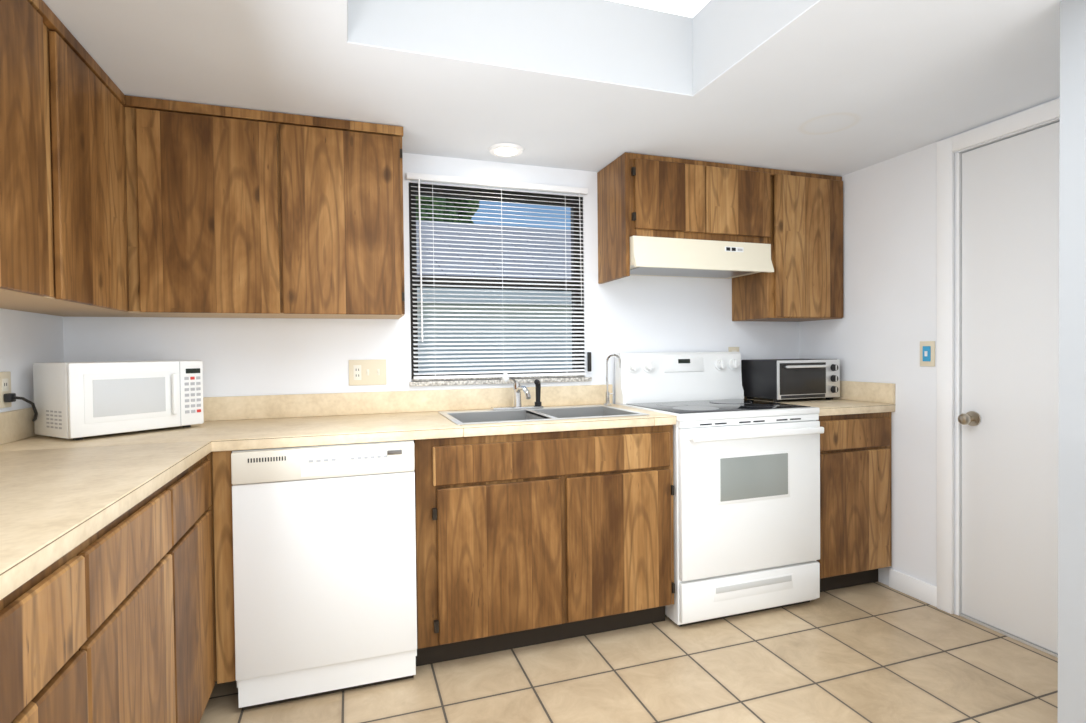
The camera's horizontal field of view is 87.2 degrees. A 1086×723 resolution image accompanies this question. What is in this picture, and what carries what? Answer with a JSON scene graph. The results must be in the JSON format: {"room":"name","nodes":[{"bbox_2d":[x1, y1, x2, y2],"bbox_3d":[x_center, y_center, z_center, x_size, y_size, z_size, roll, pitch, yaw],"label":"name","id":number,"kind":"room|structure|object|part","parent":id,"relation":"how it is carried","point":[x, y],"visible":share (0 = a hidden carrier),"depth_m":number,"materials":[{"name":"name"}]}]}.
{"room":"kitchen","nodes":[
{"label":"kitchen","id":0,"kind":"room"},
{"bbox_2d":[0,308,63,411],"bbox_3d":[-1.244,-0.034,0.171,0.120,2.463,4.324,-1,1,-19],"label":"wall","id":1,"kind":"structure","parent":0,"point":[28,340],"depth_m":1.98,"materials":[{"name":"paint"}]},
{"bbox_2d":[0,372,11,407],"bbox_3d":[-1.738,0.091,1.840,0.008,0.116,0.072,-1,1,-19],"label":"outlet","id":2,"kind":"object","parent":1,"relation":"attached to","point":[5,382],"visible":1,"depth_m":1.84,"materials":[{"name":"beige plastic"}]},
{"bbox_2d":[0,407,34,441],"bbox_3d":[-1.471,0.221,1.073,0.018,0.100,2.472,-1,1,-19],"label":"backsplash","id":3,"kind":"structure","parent":1,"relation":"attached to","point":[14,424],"depth_m":1.88,"materials":[{"name":"beige laminate"}]},
{"bbox_2d":[0,0,63,303],"bbox_3d":[-1.376,-0.551,1.222,0.318,0.764,0.531,-1,1,-19],"label":"upper cabinet","id":4,"kind":"object","parent":1,"relation":"attached to","point":[31,150],"depth_m":1.42,"materials":[{"name":"brown wood"}]},
{"bbox_2d":[0,21,131,315],"bbox_3d":[-1.549,-0.557,1.733,0.318,0.764,0.549,-1,1,-19],"label":"upper cabinet","id":5,"kind":"object","parent":1,"relation":"attached to","point":[115,201],"depth_m":1.77,"materials":[{"name":"brown wood"}]},
{"bbox_2d":[63,153,798,403],"bbox_3d":[-0.199,-0.089,2.872,3.836,2.463,0.120,-1,1,-19],"label":"wall","id":6,"kind":"structure","parent":0,"point":[289,356],"depth_m":2.65,"materials":[{"name":"paint"}]},
{"bbox_2d":[128,96,287,317],"bbox_3d":[-1.304,-0.568,2.251,0.515,0.764,0.330,-1,1,-19],"label":"upper cabinet","id":7,"kind":"object","parent":6,"relation":"attached to","point":[206,182],"depth_m":2.11,"materials":[{"name":"brown wood"}]},
{"bbox_2d":[280,113,404,318],"bbox_3d":[-0.842,-0.576,2.414,0.466,0.764,0.318,-1,1,-19],"label":"upper cabinet","id":8,"kind":"object","parent":6,"relation":"attached to","point":[344,226],"depth_m":2.26,"materials":[{"name":"brown wood"}]},
{"bbox_2d":[349,359,386,385],"bbox_3d":[-0.798,0.050,2.596,0.164,0.116,0.016,-1,1,-19],"label":"outlet","id":9,"kind":"object","parent":6,"relation":"attached to","point":[367,372],"visible":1,"depth_m":2.60,"materials":[{"name":"beige plastic"}]},
{"bbox_2d":[203,385,746,421],"bbox_3d":[-0.173,0.179,2.808,3.554,0.100,0.019,-1,1,-19],"label":"backsplash","id":10,"kind":"structure","parent":6,"relation":"attached to","point":[388,402],"depth_m":2.60,"materials":[{"name":"beige laminate"}]},
{"bbox_2d":[409,183,583,378],"bbox_3d":[-0.218,-0.377,2.844,0.876,0.926,0.083,-1,1,-19],"label":"window","id":11,"kind":"structure","parent":6,"relation":"in","point":[491,195],"depth_m":2.84,"materials":[{"name":"brown metal"}]},
{"bbox_2d":[406,172,590,379],"bbox_3d":[-0.190,-0.400,2.778,0.916,0.953,0.044,-1,1,-19],"label":"window blinds","id":12,"kind":"object","parent":11,"relation":"attached to","point":[432,178],"visible":0.94,"depth_m":2.77,"materials":[{"name":"white plastic"}]},
{"bbox_2d":[409,375,591,385],"bbox_3d":[-0.193,0.092,2.824,0.920,0.032,0.066,-1,1,-19],"label":"window sill","id":13,"kind":"structure","parent":6,"relation":"attached to","point":[471,381],"depth_m":2.78,"materials":[{"name":"stone"}]},
{"bbox_2d":[597,152,708,251],"bbox_3d":[0.549,-0.787,2.874,0.408,0.389,0.335,-1,1,-19],"label":"upper cabinet","id":14,"kind":"object","parent":6,"relation":"attached to","point":[638,194],"depth_m":2.73,"materials":[{"name":"brown wood"}]},
{"bbox_2d":[630,236,773,278],"bbox_3d":[0.737,-0.519,2.922,0.778,0.145,0.368,-1,1,-19],"label":"range hood","id":15,"kind":"object","parent":14,"relation":"attached to","point":[667,257],"visible":0.94,"depth_m":2.78,"materials":[{"name":"beige metal"}]},
{"bbox_2d":[728,347,738,351],"bbox_3d":[1.085,-0.028,3.238,0.070,0.110,0.010,-1,1,-19],"label":"electrical outlet","id":16,"kind":"object","parent":6,"relation":"attached to","point":[733,349],"visible":0.33,"depth_m":3.23,"materials":[{"name":"beige plastic"}]},
{"bbox_2d":[709,162,776,247],"bbox_3d":[0.931,-0.793,3.004,0.398,0.389,0.335,-1,1,-19],"label":"upper cabinet","id":17,"kind":"object","parent":6,"relation":"attached to","point":[742,199],"depth_m":2.85,"materials":[{"name":"brown wood"}]},
{"bbox_2d":[732,169,842,321],"bbox_3d":[1.346,-0.613,3.147,0.474,0.764,0.335,-1,1,-19],"label":"upper cabinet","id":18,"kind":"object","parent":6,"relation":"attached to","point":[794,219],"depth_m":2.99,"materials":[{"name":"brown wood"}]},
{"bbox_2d":[43,0,1061,176],"bbox_3d":[0.503,-1.113,0.751,3.836,0.324,4.564,-1,1,-19],"label":"ceiling","id":19,"kind":"structure","parent":0,"point":[840,88],"depth_m":1.95,"materials":[{"name":"paint"}]},
{"bbox_2d":[488,143,523,156],"bbox_3d":[-0.169,-0.966,2.612,0.164,0.012,0.164,-1,1,-19],"label":"recessed light","id":20,"kind":"object","parent":19,"relation":"in","point":[506,150],"visible":0.96,"depth_m":2.59,"materials":[{"name":"white plastic"}]},
{"bbox_2d":[199,582,1057,722],"bbox_3d":[0.529,1.198,0.788,3.836,0.060,4.564,-1,1,-19],"label":"floor","id":21,"kind":"structure","parent":0,"point":[876,652],"depth_m":2.06,"materials":[{"name":"tile"}]},
{"bbox_2d":[0,526,103,722],"bbox_3d":[-0.998,0.749,0.653,0.628,0.874,0.488,-1,1,-19],"label":"base cabinet","id":22,"kind":"object","parent":21,"relation":"on","point":[52,617],"depth_m":0.88,"materials":[{"name":"brown wood"}]},
{"bbox_2d":[100,470,179,722],"bbox_3d":[-1.155,0.743,1.118,0.628,0.874,0.494,-1,1,-19],"label":"base cabinet","id":23,"kind":"object","parent":21,"relation":"on","point":[140,559],"depth_m":1.24,"materials":[{"name":"brown wood"}]},
{"bbox_2d":[0,438,211,589],"bbox_3d":[-1.077,0.289,0.873,0.633,0.038,1.839,-1,1,-19],"label":"countertop","id":24,"kind":"structure","parent":23,"relation":"on","point":[51,497],"depth_m":1.20,"materials":[{"name":"beige laminate"}]},
{"bbox_2d":[176,446,235,722],"bbox_3d":[-1.282,0.737,1.580,0.685,0.874,0.462,-1,1,-19],"label":"base cabinet","id":25,"kind":"object","parent":21,"relation":"on","point":[204,529],"depth_m":1.76,"materials":[{"name":"brown wood"}]},
{"bbox_2d":[0,402,675,449],"bbox_3d":[-0.657,0.261,2.321,2.360,0.038,0.632,-1,1,-19],"label":"countertop","id":26,"kind":"structure","parent":25,"relation":"on","point":[417,425],"depth_m":2.11,"materials":[{"name":"beige laminate"}]},
{"bbox_2d":[4,360,203,439],"bbox_3d":[-1.549,0.129,2.032,0.291,0.255,0.534,0,1,31],"label":"microwave","id":27,"kind":"object","parent":26,"relation":"on","point":[77,400],"visible":1,"depth_m":1.94,"materials":[{"name":"white plastic"}]},
{"bbox_3d":[-1.723,0.155,1.905,0.061,0.106,0.142,-1,1,-19],"label":"cord","id":28,"kind":"part","parent":27,"relation":"part of","materials":[{"name":"black plastic"}]},
{"bbox_2d":[488,374,543,409],"bbox_3d":[-0.097,0.149,2.638,0.250,0.155,0.222,-1,1,-19],"label":"faucet","id":29,"kind":"object","parent":26,"relation":"on","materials":[{"name":"silver metal"}]},
{"bbox_2d":[436,402,651,469],"bbox_3d":[-0.015,0.311,2.534,0.825,0.167,0.500,-1,1,-19],"label":"sink","id":30,"kind":"object","parent":26,"relation":"in","point":[573,445],"depth_m":2.27,"materials":[{"name":"grey metal"}]},
{"bbox_2d":[604,354,620,405],"bbox_3d":[0.346,0.092,2.867,0.075,0.258,0.075,-1,1,-19],"label":"faucet","id":31,"kind":"object","parent":26,"relation":"on","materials":[{"name":"silver metal"}]},
{"bbox_2d":[231,440,416,709],"bbox_3d":[-0.823,0.723,2.221,0.587,0.870,0.570,-1,1,-19],"label":"dishwasher","id":32,"kind":"object","parent":21,"relation":"on","point":[324,566],"visible":1,"depth_m":1.95,"materials":[{"name":"white plastic"}]},
{"bbox_2d":[415,462,674,665],"bbox_3d":[-0.042,0.846,2.525,1.075,0.599,0.600,-1,1,-19],"label":"base cabinet","id":33,"kind":"object","parent":21,"relation":"on","point":[544,514],"depth_m":2.22,"materials":[{"name":"brown wood"}]},
{"bbox_2d":[615,352,823,626],"bbox_3d":[0.838,0.543,2.775,0.747,1.177,0.674,-1,1,-19],"label":"range","id":34,"kind":"object","parent":21,"relation":"on","point":[746,484],"visible":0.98,"depth_m":2.52,"materials":[{"name":"white metal"}]},
{"bbox_2d":[816,410,894,591],"bbox_3d":[1.407,0.684,3.029,0.474,0.874,0.628,-1,1,-19],"label":"base cabinet","id":35,"kind":"object","parent":21,"relation":"on","point":[855,445],"depth_m":2.73,"materials":[{"name":"brown wood"}]},
{"bbox_2d":[744,398,894,413],"bbox_3d":[1.401,0.227,3.019,0.478,0.038,0.633,-1,1,-19],"label":"countertop","id":36,"kind":"structure","parent":35,"relation":"on","point":[834,406],"depth_m":2.81,"materials":[{"name":"beige laminate"}]},
{"bbox_2d":[741,359,839,401],"bbox_3d":[1.354,0.098,3.105,0.410,0.218,0.322,-1,1,-19],"label":"toaster oven","id":37,"kind":"object","parent":36,"relation":"on","point":[777,380],"visible":0.98,"depth_m":2.99,"materials":[{"name":"black metal"}]},
{"bbox_2d":[799,97,1059,614],"bbox_3d":[2.274,-0.093,1.364,0.120,2.463,4.324,-1,1,-19],"label":"wall","id":38,"kind":"structure","parent":0,"point":[882,328],"depth_m":2.77,"materials":[{"name":"paint"}]},
{"bbox_2d":[833,382,894,401],"bbox_3d":[1.618,0.154,3.091,0.018,0.100,0.633,-1,1,-19],"label":"backsplash","id":39,"kind":"structure","parent":38,"relation":"attached to","point":[862,391],"depth_m":2.92,"materials":[{"name":"beige laminate"}]},
{"bbox_2d":[889,568,936,606],"bbox_3d":[1.763,1.075,2.719,0.012,0.094,0.247,-1,1,-19],"label":"baseboard","id":40,"kind":"structure","parent":38,"relation":"attached to","point":[923,591],"depth_m":2.71,"materials":[{"name":"white"}]},
{"bbox_2d":[920,341,934,365],"bbox_3d":[1.773,-0.036,2.634,0.012,0.116,0.072,-1,1,-19],"label":"light switch","id":41,"kind":"object","parent":38,"relation":"attached to","point":[927,353],"visible":1,"depth_m":2.63,"materials":[{"name":"beige plastic"}]},
{"bbox_2d":[937,98,1059,615],"bbox_3d":[1.992,0.074,2.172,0.139,2.109,0.910,-1,1,-19],"label":"door frame","id":42,"kind":"structure","parent":38,"relation":"attached to","point":[949,147],"depth_m":2.52,"materials":[{"name":"white"}]},
{"bbox_2d":[960,122,1059,657],"bbox_3d":[1.976,0.112,2.167,0.056,2.034,0.730,-1,1,-19],"label":"door","id":43,"kind":"structure","parent":38,"relation":"in","point":[1010,300],"depth_m":2.31,"materials":[{"name":"white paint"}]},
{"bbox_2d":[958,411,980,425],"bbox_3d":[1.822,0.247,2.449,0.075,0.064,0.064,-1,1,-19],"label":"door knob","id":44,"kind":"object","parent":43,"relation":"attached to","point":[971,418],"depth_m":2.44,"materials":[{"name":"silver metal"}]},
{"bbox_2d":[1058,0,1085,722],"bbox_3d":[1.758,0.082,1.611,0.701,2.117,0.120,-1,1,-19],"label":"wall","id":45,"kind":"structure","parent":0,"point":[1072,480],"depth_m":1.52,"materials":[{"name":"paint"}]},
{"label":"outside","id":46,"kind":"structure","parent":0,"visible":0},
{"bbox_3d":[-4.452,1.027,16.099,28.000,0.060,26.676,-1,1,-19],"label":"ground","id":47,"kind":"structure","parent":46,"visible":0},
{"bbox_2d":[416,196,478,223],"bbox_3d":[-3.211,-2.845,18.791,2.718,7.628,3.109,-1,1,-19],"label":"tree","id":48,"kind":"object","parent":47,"relation":"on","point":[474,205],"visible":0.29,"depth_m":18.27,"materials":[{"name":"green plant"}]},
{"bbox_2d":[417,287,571,372],"bbox_3d":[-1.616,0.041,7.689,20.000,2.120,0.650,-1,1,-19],"label":"house","id":49,"kind":"structure","parent":47,"relation":"on","point":[493,317],"depth_m":8.05,"materials":[{"name":"white"}]},
{"bbox_2d":[416,220,570,279],"bbox_3d":[-3.490,-2.192,13.103,20.000,2.232,12.200,-1,1,-19],"label":"roof","id":50,"kind":"structure","parent":49,"relation":"on","point":[480,226],"depth_m":10.38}
]}

